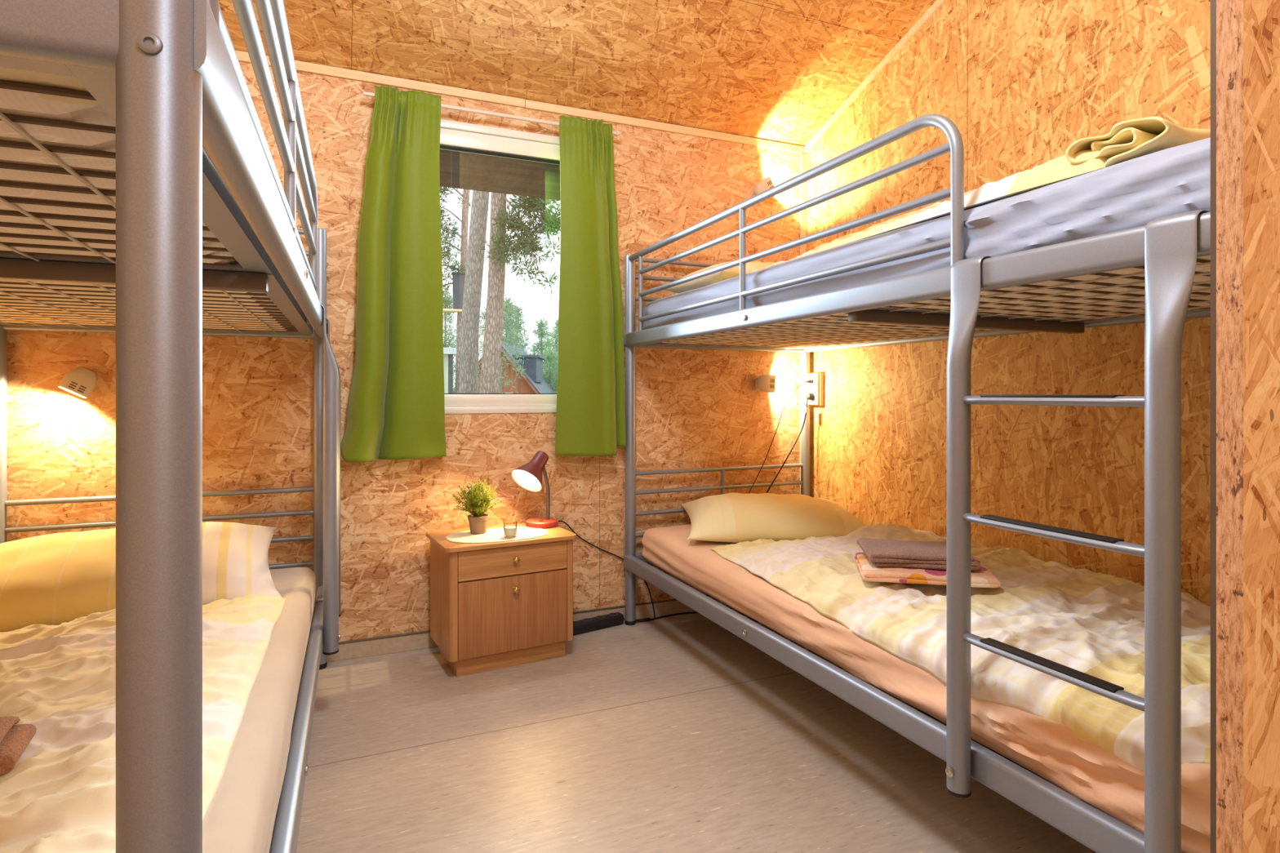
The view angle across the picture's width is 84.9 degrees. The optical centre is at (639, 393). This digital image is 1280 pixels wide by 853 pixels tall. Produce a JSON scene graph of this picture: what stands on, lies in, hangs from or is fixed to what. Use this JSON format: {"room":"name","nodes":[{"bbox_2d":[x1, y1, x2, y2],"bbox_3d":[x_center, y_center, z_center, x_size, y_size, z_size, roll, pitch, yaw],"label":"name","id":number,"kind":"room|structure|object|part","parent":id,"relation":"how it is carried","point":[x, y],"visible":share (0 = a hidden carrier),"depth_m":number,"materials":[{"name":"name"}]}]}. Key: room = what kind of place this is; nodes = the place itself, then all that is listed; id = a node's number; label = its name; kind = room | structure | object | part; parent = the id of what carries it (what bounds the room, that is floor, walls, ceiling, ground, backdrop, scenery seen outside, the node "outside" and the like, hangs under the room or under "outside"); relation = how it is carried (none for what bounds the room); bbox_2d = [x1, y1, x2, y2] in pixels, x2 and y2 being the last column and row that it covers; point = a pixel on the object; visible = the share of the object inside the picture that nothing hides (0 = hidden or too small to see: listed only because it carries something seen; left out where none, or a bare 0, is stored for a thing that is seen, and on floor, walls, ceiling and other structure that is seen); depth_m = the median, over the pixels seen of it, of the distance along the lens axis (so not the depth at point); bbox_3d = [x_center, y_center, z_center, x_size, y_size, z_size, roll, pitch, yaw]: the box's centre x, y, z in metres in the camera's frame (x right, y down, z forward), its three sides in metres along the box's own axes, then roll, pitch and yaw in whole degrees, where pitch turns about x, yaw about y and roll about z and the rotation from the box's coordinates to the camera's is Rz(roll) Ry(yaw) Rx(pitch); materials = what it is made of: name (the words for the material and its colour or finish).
{"room":"dormitory","nodes":[
{"label":"dormitory","id":0,"kind":"room"},
{"bbox_2d":[7,61,799,645],"bbox_3d":[-0.662,-0.173,2.904,3.393,2.360,0.100,0,0,-23],"label":"wall","id":1,"kind":"structure","parent":0,"point":[695,408],"depth_m":2.75,"materials":[{"name":"brown wood"}]},
{"bbox_2d":[57,367,96,398],"bbox_3d":[-1.850,-0.036,2.297,0.083,0.104,0.097,0,0,43],"label":"wall lamp","id":2,"kind":"object","parent":1,"relation":"attached to","point":[81,382],"visible":1,"depth_m":2.28,"materials":[{"name":"white plastic"}]},
{"bbox_2d":[363,91,622,136],"bbox_3d":[-0.568,-1.114,2.845,1.040,0.042,0.080,0,0,-23],"label":"curtain rod","id":3,"kind":"object","parent":1,"relation":"attached to","point":[615,133],"visible":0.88,"depth_m":2.81,"materials":[{"name":"white plastic"}]},
{"bbox_2d":[340,84,446,462],"bbox_3d":[-0.926,-0.454,2.636,0.382,1.405,0.106,0,0,-23],"label":"curtain","id":4,"kind":"object","parent":3,"relation":"hanging from","point":[396,407],"visible":1,"depth_m":2.65,"materials":[{"name":"green fabric"}]},
{"bbox_2d":[555,115,626,456],"bbox_3d":[-0.199,-0.447,2.945,0.322,1.420,0.064,0,0,-30],"label":"curtain","id":5,"kind":"object","parent":3,"relation":"hanging from","point":[590,411],"visible":1,"depth_m":2.92,"materials":[{"name":"green fabric"}]},
{"bbox_2d":[440,119,559,413],"bbox_3d":[-0.591,-0.508,2.924,0.770,1.176,0.091,0,0,-23],"label":"window","id":6,"kind":"structure","parent":1,"relation":"in","point":[455,135],"depth_m":2.89,"materials":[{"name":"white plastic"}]},
{"bbox_2d":[440,148,560,199],"bbox_3d":[-0.484,-1.259,3.410,5.000,0.408,0.690,0,0,-23],"label":"eave","id":7,"kind":"object","parent":1,"relation":"attached to","point":[458,170],"visible":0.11,"depth_m":3.54},
{"bbox_2d":[302,595,727,665],"bbox_3d":[-0.657,0.972,2.847,3.158,0.069,0.009,0,0,-23],"label":"baseboard","id":8,"kind":"structure","parent":1,"relation":"attached to","point":[371,646],"depth_m":2.75,"materials":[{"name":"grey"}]},
{"bbox_2d":[235,49,806,153],"bbox_3d":[-0.640,-1.213,2.853,3.193,0.035,0.011,0,0,-23],"label":"trim","id":9,"kind":"structure","parent":1,"relation":"attached to","point":[243,56],"depth_m":2.91,"materials":[{"name":"brown wood"}]},
{"bbox_2d":[754,176,774,195],"bbox_3d":[0.594,-0.984,3.345,0.105,0.101,0.080,0,0,-23],"label":"wall lamp","id":10,"kind":"object","parent":1,"relation":"attached to","point":[766,184],"visible":0.62,"depth_m":3.31,"materials":[{"name":"white plastic"}]},
{"bbox_2d":[755,374,775,392],"bbox_3d":[0.594,-0.049,3.346,0.090,0.086,0.080,0,0,-23],"label":"wall lamp","id":11,"kind":"object","parent":1,"relation":"attached to","point":[763,383],"visible":1,"depth_m":3.31,"materials":[{"name":"white plastic"}]},
{"bbox_2d":[748,379,813,493],"bbox_3d":[0.641,0.260,3.320,0.401,0.656,0.023,0,0,-19],"label":"cable","id":12,"kind":"object","parent":1,"relation":"attached to","point":[810,381],"visible":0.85,"depth_m":3.33,"materials":[{"name":"black rubber"}]},
{"bbox_2d":[800,153,806,494],"bbox_3d":[0.811,-0.093,3.475,0.033,2.200,0.012,0,0,-23],"label":"trim","id":13,"kind":"structure","parent":1,"relation":"attached to","point":[802,156],"depth_m":3.47,"materials":[{"name":"brown wood"}]},
{"bbox_2d":[219,0,936,146],"bbox_3d":[0.142,-1.977,1.029,3.393,1.559,4.180,0,0,-23],"label":"ceiling","id":14,"kind":"structure","parent":0,"point":[773,70],"depth_m":2.74,"materials":[{"name":"brown wood"}]},
{"bbox_2d":[269,606,1096,852],"bbox_3d":[0.142,1.057,1.029,3.393,0.100,4.180,0,0,-23],"label":"floor","id":15,"kind":"structure","parent":0,"point":[673,734],"depth_m":1.89,"materials":[{"name":"beige laminate"}]},
{"bbox_2d":[0,0,341,852],"bbox_3d":[-1.148,0.199,1.343,1.033,1.616,2.349,0,0,-22],"label":"bunk bed","id":16,"kind":"object","parent":15,"relation":"on","point":[193,149],"visible":0.95,"depth_m":0.44,"materials":[{"name":"silver metal"}]},
{"bbox_3d":[-2.040,0.193,2.221,0.046,1.603,0.046,0,0,-22],"label":"post","id":17,"kind":"part","parent":16,"relation":"part of","materials":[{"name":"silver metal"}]},
{"bbox_3d":[-0.737,-0.234,0.269,0.902,0.062,0.026,0,0,-22],"label":"rail","id":18,"kind":"part","parent":16,"relation":"part of","materials":[{"name":"silver metal"}]},
{"bbox_3d":[-0.912,-0.229,0.697,0.888,0.023,0.864,0,0,-22],"label":"frame","id":19,"kind":"part","parent":16,"relation":"part of","materials":[{"name":"silver metal"}]},
{"bbox_2d":[0,66,290,330],"bbox_3d":[-1.189,-0.288,1.323,0.910,0.142,2.214,0,0,-22],"label":"mattress","id":20,"kind":"object","parent":16,"relation":"on","point":[15,102],"visible":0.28,"depth_m":0.75,"materials":[{"name":"beige fabric"}]},
{"bbox_3d":[-1.339,-0.229,1.739,0.888,0.023,1.364,0,0,-22],"label":"frame","id":21,"kind":"part","parent":16,"relation":"part of","materials":[{"name":"silver metal"}]},
{"bbox_2d":[0,567,315,852],"bbox_3d":[-1.132,0.660,1.274,0.909,0.180,2.010,0,0,-22],"label":"mattress","id":22,"kind":"object","parent":16,"relation":"on","point":[240,816],"visible":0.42,"depth_m":1.20,"materials":[{"name":"beige fabric"}]},
{"bbox_2d":[0,521,281,631],"bbox_3d":[-1.484,0.500,2.008,0.800,0.207,0.550,0,0,-29],"label":"pillow","id":23,"kind":"object","parent":22,"relation":"on","point":[64,577],"visible":0.66,"depth_m":1.89,"materials":[{"name":"yellow fabric"}]},
{"bbox_2d":[0,594,286,852],"bbox_3d":[-1.071,0.551,1.091,0.833,0.063,1.530,0,0,-23],"label":"duvet","id":24,"kind":"object","parent":22,"relation":"on","point":[59,796],"visible":0.61,"depth_m":1.19,"materials":[{"name":"beige fabric"}]},
{"bbox_2d":[0,715,36,775],"bbox_3d":[-1.056,0.512,0.962,0.328,0.053,0.125,0,0,-29],"label":"folded towel","id":25,"kind":"object","parent":24,"relation":"on","point":[15,739],"visible":1,"depth_m":1.02,"materials":[{"name":"brown fabric"}]},
{"bbox_3d":[-1.609,0.434,2.398,0.908,0.018,0.018,0,0,-22],"label":"headboard rail","id":26,"kind":"part","parent":16,"relation":"part of","materials":[{"name":"silver metal"}]},
{"bbox_3d":[-1.609,0.349,2.398,0.908,0.018,0.018,0,0,-22],"label":"headboard rail","id":27,"kind":"part","parent":16,"relation":"part of","materials":[{"name":"silver metal"}]},
{"bbox_3d":[-1.609,-0.234,2.398,0.902,0.062,0.026,0,0,-22],"label":"rail","id":28,"kind":"part","parent":16,"relation":"part of","materials":[{"name":"silver metal"}]},
{"bbox_3d":[-0.306,0.193,0.446,0.046,1.603,0.046,0,0,-22],"label":"post","id":29,"kind":"part","parent":16,"relation":"part of","materials":[{"name":"silver metal"}]},
{"bbox_3d":[-0.732,-0.234,1.514,0.034,0.062,2.320,0,0,-22],"label":"rail","id":30,"kind":"part","parent":16,"relation":"part of","materials":[{"name":"silver metal"}]},
{"bbox_3d":[-0.657,-0.315,1.315,0.020,0.024,1.630,0,0,-22],"label":"guard rail","id":31,"kind":"part","parent":16,"relation":"part of","materials":[{"name":"silver metal"}]},
{"bbox_3d":[-0.657,-0.420,1.315,0.020,0.024,1.630,0,0,-22],"label":"guard rail","id":32,"kind":"part","parent":16,"relation":"part of","materials":[{"name":"silver metal"}]},
{"bbox_3d":[-0.657,-0.515,1.315,0.020,0.024,1.630,0,0,-22],"label":"guard rail","id":33,"kind":"part","parent":16,"relation":"part of","materials":[{"name":"silver metal"}]},
{"bbox_3d":[-1.609,0.622,2.398,0.908,0.018,0.018,0,0,-22],"label":"headboard rail","id":34,"kind":"part","parent":16,"relation":"part of","materials":[{"name":"silver metal"}]},
{"bbox_3d":[-1.609,0.527,2.398,0.908,0.018,0.018,0,0,-22],"label":"headboard rail","id":35,"kind":"part","parent":16,"relation":"part of","materials":[{"name":"silver metal"}]},
{"bbox_3d":[-0.732,0.734,1.514,0.034,0.066,2.320,0,0,-22],"label":"rail","id":36,"kind":"part","parent":16,"relation":"part of","materials":[{"name":"silver metal"}]},
{"bbox_3d":[-1.609,-0.591,2.398,0.908,0.018,0.018,0,0,-22],"label":"headboard rail","id":37,"kind":"part","parent":16,"relation":"part of","materials":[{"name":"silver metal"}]},
{"bbox_3d":[-1.178,0.193,2.574,0.046,1.603,0.046,0,0,-22],"label":"post","id":38,"kind":"part","parent":16,"relation":"part of","materials":[{"name":"silver metal"}]},
{"bbox_3d":[-0.964,0.256,2.127,0.087,1.058,0.072,0,0,-22],"label":"ladder rail","id":39,"kind":"part","parent":16,"relation":"part of","materials":[{"name":"silver metal"}]},
{"bbox_3d":[-1.105,0.256,2.472,0.087,1.058,0.072,0,0,-22],"label":"ladder rail","id":40,"kind":"part","parent":16,"relation":"part of","materials":[{"name":"silver metal"}]},
{"bbox_2d":[426,523,576,677],"bbox_3d":[-0.531,0.772,2.687,0.500,0.470,0.339,0,0,-29],"label":"nightstand","id":41,"kind":"object","parent":15,"relation":"on","point":[495,606],"visible":0.94,"depth_m":2.56,"materials":[{"name":"brown wood"}]},
{"bbox_3d":[-0.728,0.746,2.588,0.028,0.385,0.315,0,0,-29],"label":"panel","id":42,"kind":"part","parent":41,"relation":"part of","materials":[{"name":"brown wood"}]},
{"bbox_2d":[445,527,548,543],"bbox_3d":[-0.539,0.535,2.658,0.384,0.003,0.256,0,0,-25],"label":"placemat","id":43,"kind":"object","parent":41,"relation":"on","point":[492,535],"visible":0.91,"depth_m":2.63,"materials":[{"name":"white fabric"}]},
{"bbox_2d":[453,477,502,534],"bbox_3d":[-0.623,0.428,2.682,0.193,0.210,0.186,0,0,-23],"label":"potted plant","id":44,"kind":"object","parent":43,"relation":"on","point":[477,520],"visible":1,"depth_m":2.66,"materials":[{"name":"green plant"}]},
{"bbox_3d":[-0.621,0.500,2.685,0.080,0.067,0.080,0,0,-23],"label":"pot","id":45,"kind":"part","parent":44,"relation":"part of","materials":[{"name":"brown ceramic"}]},
{"bbox_2d":[503,521,516,537],"bbox_3d":[-0.484,0.506,2.613,0.050,0.056,0.050,0,0,-23],"label":"candle jar","id":46,"kind":"object","parent":43,"relation":"on","point":[508,531],"visible":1,"depth_m":2.60,"materials":[{"name":"clear glass"}]},
{"bbox_2d":[504,526,515,536],"bbox_3d":[-0.484,0.513,2.613,0.042,0.030,0.042,0,0,-23],"label":"candle","id":47,"kind":"object","parent":46,"relation":"on","point":[508,531],"depth_m":2.60,"materials":[{"name":"beige wax"}]},
{"bbox_3d":[-0.465,0.802,2.570,0.413,0.271,0.028,0,0,-29],"label":"door","id":48,"kind":"part","parent":41,"relation":"part of","materials":[{"name":"brown wood"}]},
{"bbox_3d":[-0.464,0.609,2.569,0.413,0.105,0.030,0,0,-29],"label":"drawer","id":49,"kind":"part","parent":41,"relation":"part of","materials":[{"name":"brown wood"}]},
{"bbox_3d":[-0.451,0.605,2.550,0.027,0.027,0.022,0,0,-29],"label":"knob","id":50,"kind":"part","parent":41,"relation":"part of","materials":[{"name":"gold metal"}]},
{"bbox_3d":[-0.451,0.715,2.550,0.027,0.027,0.022,0,0,-29],"label":"knob","id":51,"kind":"part","parent":41,"relation":"part of","materials":[{"name":"gold metal"}]},
{"bbox_3d":[-0.339,0.746,2.801,0.028,0.385,0.315,0,0,-29],"label":"panel","id":52,"kind":"part","parent":41,"relation":"part of","materials":[{"name":"brown wood"}]},
{"bbox_2d":[511,450,655,620],"bbox_3d":[-0.239,0.623,2.969,0.691,0.786,0.165,0,0,-43],"label":"table lamp","id":53,"kind":"object","parent":41,"relation":"on","point":[528,476],"visible":0.94,"depth_m":2.80,"materials":[{"name":"red metal"}]},
{"bbox_3d":[-0.428,0.310,2.772,0.156,0.162,0.140,0,0,-23],"label":"lamp shade","id":54,"kind":"part","parent":53,"relation":"part of","materials":[{"name":"red metal"}]},
{"bbox_3d":[-0.426,0.307,2.782,0.078,0.082,0.068,0,0,-23],"label":"bulb","id":55,"kind":"part","parent":53,"relation":"part of","materials":[{"name":"white glass"}]},
{"bbox_3d":[-0.156,0.771,3.040,0.492,0.489,0.058,0,0,-30],"label":"cord","id":56,"kind":"part","parent":53,"relation":"part of","materials":[{"name":"black plastic"}]},
{"bbox_2d":[573,608,732,635],"bbox_3d":[0.149,0.983,3.167,1.064,0.048,0.087,0,0,-27],"label":"baseboard","id":57,"kind":"structure","parent":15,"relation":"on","point":[599,622],"depth_m":2.99,"materials":[{"name":"black plastic"}]},
{"bbox_3d":[0.282,0.995,3.215,0.784,0.023,0.037,0,0,-24],"label":"cord","id":58,"kind":"part","parent":57,"relation":"part of","materials":[{"name":"black plastic"}]},
{"bbox_2d":[623,113,1210,852],"bbox_3d":[0.819,0.199,2.183,1.033,1.616,2.348,0,0,-24],"label":"bunk bed","id":59,"kind":"object","parent":15,"relation":"on","point":[1167,248],"visible":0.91,"depth_m":1.37,"materials":[{"name":"silver metal"}]},
{"bbox_3d":[-0.043,0.193,3.062,0.046,1.603,0.046,0,0,-24],"label":"post","id":60,"kind":"part","parent":59,"relation":"part of","materials":[{"name":"silver metal"}]},
{"bbox_3d":[0.385,0.622,3.248,0.908,0.018,0.018,0,0,-24],"label":"headboard rail","id":61,"kind":"part","parent":59,"relation":"part of","materials":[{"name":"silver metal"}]},
{"bbox_3d":[0.385,0.734,3.248,0.902,0.066,0.026,0,0,-24],"label":"rail","id":62,"kind":"part","parent":59,"relation":"part of","materials":[{"name":"silver metal"}]},
{"bbox_3d":[0.385,-0.418,3.248,0.908,0.018,0.018,0,0,-24],"label":"headboard rail","id":63,"kind":"part","parent":59,"relation":"part of","materials":[{"name":"silver metal"}]},
{"bbox_3d":[0.385,-0.513,3.248,0.908,0.018,0.018,0,0,-24],"label":"headboard rail","id":64,"kind":"part","parent":59,"relation":"part of","materials":[{"name":"silver metal"}]},
{"bbox_3d":[0.385,0.527,3.248,0.908,0.018,0.018,0,0,-24],"label":"headboard rail","id":65,"kind":"part","parent":59,"relation":"part of","materials":[{"name":"silver metal"}]},
{"bbox_3d":[0.385,-0.591,3.248,0.908,0.018,0.018,0,0,-24],"label":"headboard rail","id":66,"kind":"part","parent":59,"relation":"part of","materials":[{"name":"silver metal"}]},
{"bbox_3d":[0.385,0.434,3.248,0.908,0.018,0.018,0,0,-24],"label":"headboard rail","id":67,"kind":"part","parent":59,"relation":"part of","materials":[{"name":"silver metal"}]},
{"bbox_3d":[0.385,0.349,3.248,0.908,0.018,0.018,0,0,-24],"label":"headboard rail","id":68,"kind":"part","parent":59,"relation":"part of","materials":[{"name":"silver metal"}]},
{"bbox_3d":[0.385,-0.234,3.248,0.902,0.062,0.026,0,0,-24],"label":"rail","id":69,"kind":"part","parent":59,"relation":"part of","materials":[{"name":"silver metal"}]},
{"bbox_2d":[766,392,813,493],"bbox_3d":[0.684,0.292,3.333,0.314,0.593,0.037,0,0,-19],"label":"lead","id":70,"kind":"object","parent":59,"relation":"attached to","point":[810,396],"visible":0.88,"depth_m":3.36,"materials":[{"name":"black rubber"}]},
{"bbox_3d":[0.328,-0.515,2.202,0.020,0.024,1.630,0,0,-24],"label":"guard rail","id":71,"kind":"part","parent":59,"relation":"part of","materials":[{"name":"silver metal"}]},
{"bbox_3d":[0.328,-0.315,2.202,0.020,0.024,1.630,0,0,-24],"label":"guard rail","id":72,"kind":"part","parent":59,"relation":"part of","materials":[{"name":"silver metal"}]},
{"bbox_3d":[0.328,-0.420,2.202,0.020,0.024,1.630,0,0,-24],"label":"guard rail","id":73,"kind":"part","parent":59,"relation":"part of","materials":[{"name":"silver metal"}]},
{"bbox_3d":[0.812,0.193,3.434,0.046,1.603,0.046,0,0,-24],"label":"post","id":74,"kind":"part","parent":59,"relation":"part of","materials":[{"name":"silver metal"}]},
{"bbox_3d":[0.669,-0.229,2.595,0.888,0.023,1.364,0,0,-24],"label":"frame","id":75,"kind":"part","parent":59,"relation":"part of","materials":[{"name":"silver metal"}]},
{"bbox_3d":[0.407,0.734,2.004,0.034,0.066,2.320,0,0,-24],"label":"rail","id":76,"kind":"part","parent":59,"relation":"part of","materials":[{"name":"silver metal"}]},
{"bbox_3d":[0.407,-0.234,2.004,0.034,0.062,2.320,0,0,-24],"label":"rail","id":77,"kind":"part","parent":59,"relation":"part of","materials":[{"name":"silver metal"}]},
{"bbox_2d":[641,524,1210,852],"bbox_3d":[0.848,0.661,2.180,0.950,0.178,2.230,0,0,-23],"label":"mattress","id":78,"kind":"object","parent":59,"relation":"on","point":[1049,749],"visible":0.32,"depth_m":1.52,"materials":[{"name":"fabric"}]},
{"bbox_2d":[680,492,865,542],"bbox_3d":[0.552,0.509,2.925,0.740,0.164,0.559,0,0,1],"label":"pillow","id":79,"kind":"object","parent":78,"relation":"on","point":[731,517],"visible":0.89,"depth_m":2.72,"materials":[{"name":"beige fabric"}]},
{"bbox_2d":[709,523,1210,769],"bbox_3d":[0.921,0.555,1.962,0.900,0.139,1.720,0,0,-23],"label":"duvet","id":80,"kind":"object","parent":78,"relation":"on","point":[1084,620],"visible":0.73,"depth_m":1.64,"materials":[{"name":"beige fabric"}]},
{"bbox_2d":[854,552,1001,587],"bbox_3d":[0.809,0.497,2.007,0.352,0.032,0.275,0,0,12],"label":"folded towel","id":81,"kind":"object","parent":80,"relation":"on","point":[983,577],"visible":0.54,"depth_m":1.90,"materials":[{"name":"pink fabric"}]},
{"bbox_2d":[856,537,981,570],"bbox_3d":[0.798,0.459,2.035,0.292,0.045,0.245,0,0,9],"label":"folded towel","id":82,"kind":"object","parent":81,"relation":"on","point":[881,553],"visible":0.84,"depth_m":1.94,"materials":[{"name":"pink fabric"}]},
{"bbox_2d":[643,137,1210,347],"bbox_3d":[0.850,-0.308,2.183,0.931,0.182,2.246,0,0,-23],"label":"mattress","id":83,"kind":"object","parent":59,"relation":"on","point":[1134,193],"visible":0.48,"depth_m":1.41,"materials":[{"name":"white fabric"}]},
{"bbox_2d":[664,261,776,293],"bbox_3d":[0.500,-0.462,2.892,0.700,0.135,0.500,0,0,-26],"label":"pillow","id":84,"kind":"object","parent":83,"relation":"on","point":[751,267],"visible":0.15,"depth_m":2.67,"materials":[{"name":"beige fabric"}]},
{"bbox_2d":[746,115,1210,274],"bbox_3d":[0.900,-0.440,2.051,0.849,0.121,1.660,0,0,-23],"label":"duvet","id":85,"kind":"object","parent":83,"relation":"on","point":[1128,140],"visible":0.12,"depth_m":1.28,"materials":[{"name":"beige fabric"}]},
{"bbox_3d":[0.652,0.256,1.396,0.087,1.058,0.072,0,0,-24],"label":"ladder rail","id":86,"kind":"part","parent":59,"relation":"part of","materials":[{"name":"silver metal"}]},
{"bbox_3d":[1.275,-0.234,2.381,0.034,0.062,2.320,0,0,-24],"label":"rail","id":87,"kind":"part","parent":59,"relation":"part of","materials":[{"name":"silver metal"}]},
{"bbox_3d":[1.118,-0.229,1.563,0.888,0.023,0.864,0,0,-24],"label":"frame","id":88,"kind":"part","parent":59,"relation":"part of","materials":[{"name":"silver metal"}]},
{"bbox_3d":[0.801,0.256,1.054,0.087,1.058,0.072,0,0,-24],"label":"ladder rail","id":89,"kind":"part","parent":59,"relation":"part of","materials":[{"name":"silver metal"}]},
{"bbox_2d":[805,0,1210,605],"bbox_3d":[1.675,-0.840,1.633,0.100,3.693,4.080,0,0,-23],"label":"wall","id":90,"kind":"structure","parent":0,"point":[1020,82],"depth_m":2.40,"materials":[{"name":"brown wood"}]},
{"bbox_2d":[808,372,823,405],"bbox_3d":[0.848,-0.023,3.388,0.035,0.158,0.088,0,0,-23],"label":"wall socket","id":91,"kind":"object","parent":90,"relation":"attached to","point":[816,388],"visible":0.94,"depth_m":3.35,"materials":[{"name":"white plastic"}]},
{"bbox_3d":[0.838,-0.023,3.386,0.012,0.152,0.080,0,0,-23],"label":"plate","id":92,"kind":"part","parent":91,"relation":"part of","materials":[{"name":"white plastic"}]},
{"bbox_2d":[804,0,946,151],"bbox_3d":[1.567,-1.876,1.743,0.011,1.347,3.768,0,0,-23],"label":"trim","id":93,"kind":"structure","parent":90,"relation":"attached to","point":[937,4],"depth_m":3.01,"materials":[{"name":"brown wood"}]},
{"bbox_2d":[1216,0,1279,852],"bbox_3d":[1.183,-0.546,0.931,1.358,3.106,0.022,0,0,-23],"label":"wall partition","id":94,"kind":"structure","parent":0,"point":[1248,31],"depth_m":0.66,"materials":[{"name":"brown wood"}]},
{"bbox_2d":[1210,0,1216,852],"bbox_3d":[0.579,-0.542,0.687,0.053,3.097,0.006,0,0,-23],"label":"trim","id":95,"kind":"structure","parent":94,"relation":"attached to","point":[1213,2],"depth_m":0.68,"materials":[{"name":"brown wood"}]},
{"label":"outside","id":96,"kind":"structure","parent":0,"visible":0},
{"bbox_3d":[-13.088,1.682,55.866,100.000,0.150,107.000,0,0,-23],"label":"ground","id":97,"kind":"structure","parent":96,"visible":0},
{"bbox_2d":[442,288,457,388],"bbox_3d":[-12.275,-2.618,44.801,3.442,8.450,3.376,0,0,-23],"label":"tree","id":98,"kind":"object","parent":97,"relation":"on","point":[446,300],"visible":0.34,"depth_m":44.61,"materials":[{"name":"green plant"}]},
{"bbox_2d":[443,347,456,393],"bbox_3d":[-4.692,0.377,13.575,1.880,2.460,2.250,0,0,-23],"label":"shed","id":99,"kind":"object","parent":97,"relation":"on","point":[448,353],"visible":0.1,"depth_m":12.97,"materials":[{"name":"white wood"}]},
{"bbox_3d":[-3.518,0.437,13.006,0.070,2.340,0.080,0,0,-23],"label":"corner post","id":100,"kind":"part","parent":99,"relation":"part of","materials":[{"name":"white wood"}]},
{"bbox_2d":[440,186,471,393],"bbox_3d":[-4.271,-3.192,14.714,1.648,9.608,1.070,0,0,-23],"label":"pine tree","id":101,"kind":"object","parent":97,"relation":"on","point":[465,195],"visible":0.29,"depth_m":14.93,"materials":[{"name":"grey-brown bark"},{"name":"green needles"}]},
{"bbox_2d":[443,271,465,312],"bbox_3d":[-3.939,-2.153,14.812,0.510,0.820,0.310,0,0,-23],"label":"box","id":102,"kind":"object","parent":101,"relation":"attached to","point":[458,281],"visible":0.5,"depth_m":14.74,"materials":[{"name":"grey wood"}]},
{"bbox_2d":[443,308,462,312],"bbox_3d":[-3.955,-1.763,14.810,0.480,0.040,0.300,0,0,-23],"label":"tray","id":103,"kind":"object","parent":102,"relation":"on","point":[452,310],"depth_m":14.71,"materials":[{"name":"wood"}]},
{"bbox_2d":[448,321,484,391],"bbox_3d":[-10.002,-1.684,40.978,2.922,6.581,2.644,0,0,-23],"label":"tree","id":104,"kind":"object","parent":97,"relation":"on","point":[454,366],"visible":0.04,"depth_m":40.79,"materials":[{"name":"green plant"}]},
{"bbox_2d":[458,190,489,393],"bbox_3d":[-2.076,-3.189,11.032,1.710,9.623,1.027,0,0,-23],"label":"pine tree","id":105,"kind":"object","parent":97,"relation":"on","point":[469,336],"visible":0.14,"depth_m":10.88,"materials":[{"name":"grey plant"}]},
{"bbox_2d":[477,288,528,393],"bbox_3d":[-5.070,-1.112,24.921,2.146,5.438,2.189,0,0,-23],"label":"tree","id":106,"kind":"object","parent":97,"relation":"on","point":[513,340],"visible":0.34,"depth_m":24.87,"materials":[{"name":"green plant"}]},
{"bbox_2d":[453,341,555,393],"bbox_3d":[-5.717,-0.283,30.959,4.140,3.780,6.680,0,0,-1],"label":"house","id":107,"kind":"structure","parent":97,"relation":"on","point":[534,382],"depth_m":28.02,"materials":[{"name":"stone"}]},
{"bbox_2d":[502,296,525,351],"bbox_3d":[-7.568,-1.942,38.627,3.083,7.099,2.905,0,0,13],"label":"tree","id":108,"kind":"object","parent":97,"relation":"on","point":[513,322],"visible":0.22,"depth_m":38.68,"materials":[{"name":"green plant"}]},
{"bbox_2d":[505,303,532,355],"bbox_3d":[-7.888,-2.188,44.520,3.038,7.590,3.224,0,0,-23],"label":"tree","id":109,"kind":"object","parent":97,"relation":"on","point":[520,313],"visible":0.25,"depth_m":44.38,"materials":[{"name":"green plant"}]},
{"bbox_2d":[478,192,560,393],"bbox_3d":[-1.573,-3.191,10.221,1.912,9.611,1.215,0,0,5],"label":"pine tree","id":110,"kind":"object","parent":97,"relation":"on","point":[499,251],"visible":0.54,"depth_m":10.23,"materials":[{"name":"green plant"}]},
{"bbox_2d":[529,317,556,388],"bbox_3d":[-5.277,-1.334,38.387,2.870,5.881,2.826,0,0,-23],"label":"tree","id":111,"kind":"object","parent":97,"relation":"on","point":[540,325],"visible":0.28,"depth_m":38.33,"materials":[{"name":"green plant"}]},
{"bbox_2d":[529,324,558,386],"bbox_3d":[-4.909,-1.322,42.425,3.382,5.857,3.530,0,0,3],"label":"tree","id":112,"kind":"object","parent":97,"relation":"on","point":[554,336],"visible":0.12,"depth_m":42.25,"materials":[{"name":"green plant"}]},
{"bbox_2d":[539,346,558,393],"bbox_3d":[-4.372,-0.362,34.003,2.963,3.938,2.937,0,0,-23],"label":"tree","id":113,"kind":"object","parent":97,"relation":"on","point":[552,360],"visible":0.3,"depth_m":33.71,"materials":[{"name":"green plant"}]},
{"bbox_2d":[545,317,558,389],"bbox_3d":[-5.254,-1.963,47.838,3.744,7.139,3.620,0,0,-23],"label":"tree","id":114,"kind":"object","parent":97,"relation":"on","point":[557,321],"visible":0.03,"depth_m":47.67,"materials":[{"name":"green plant"}]}
]}

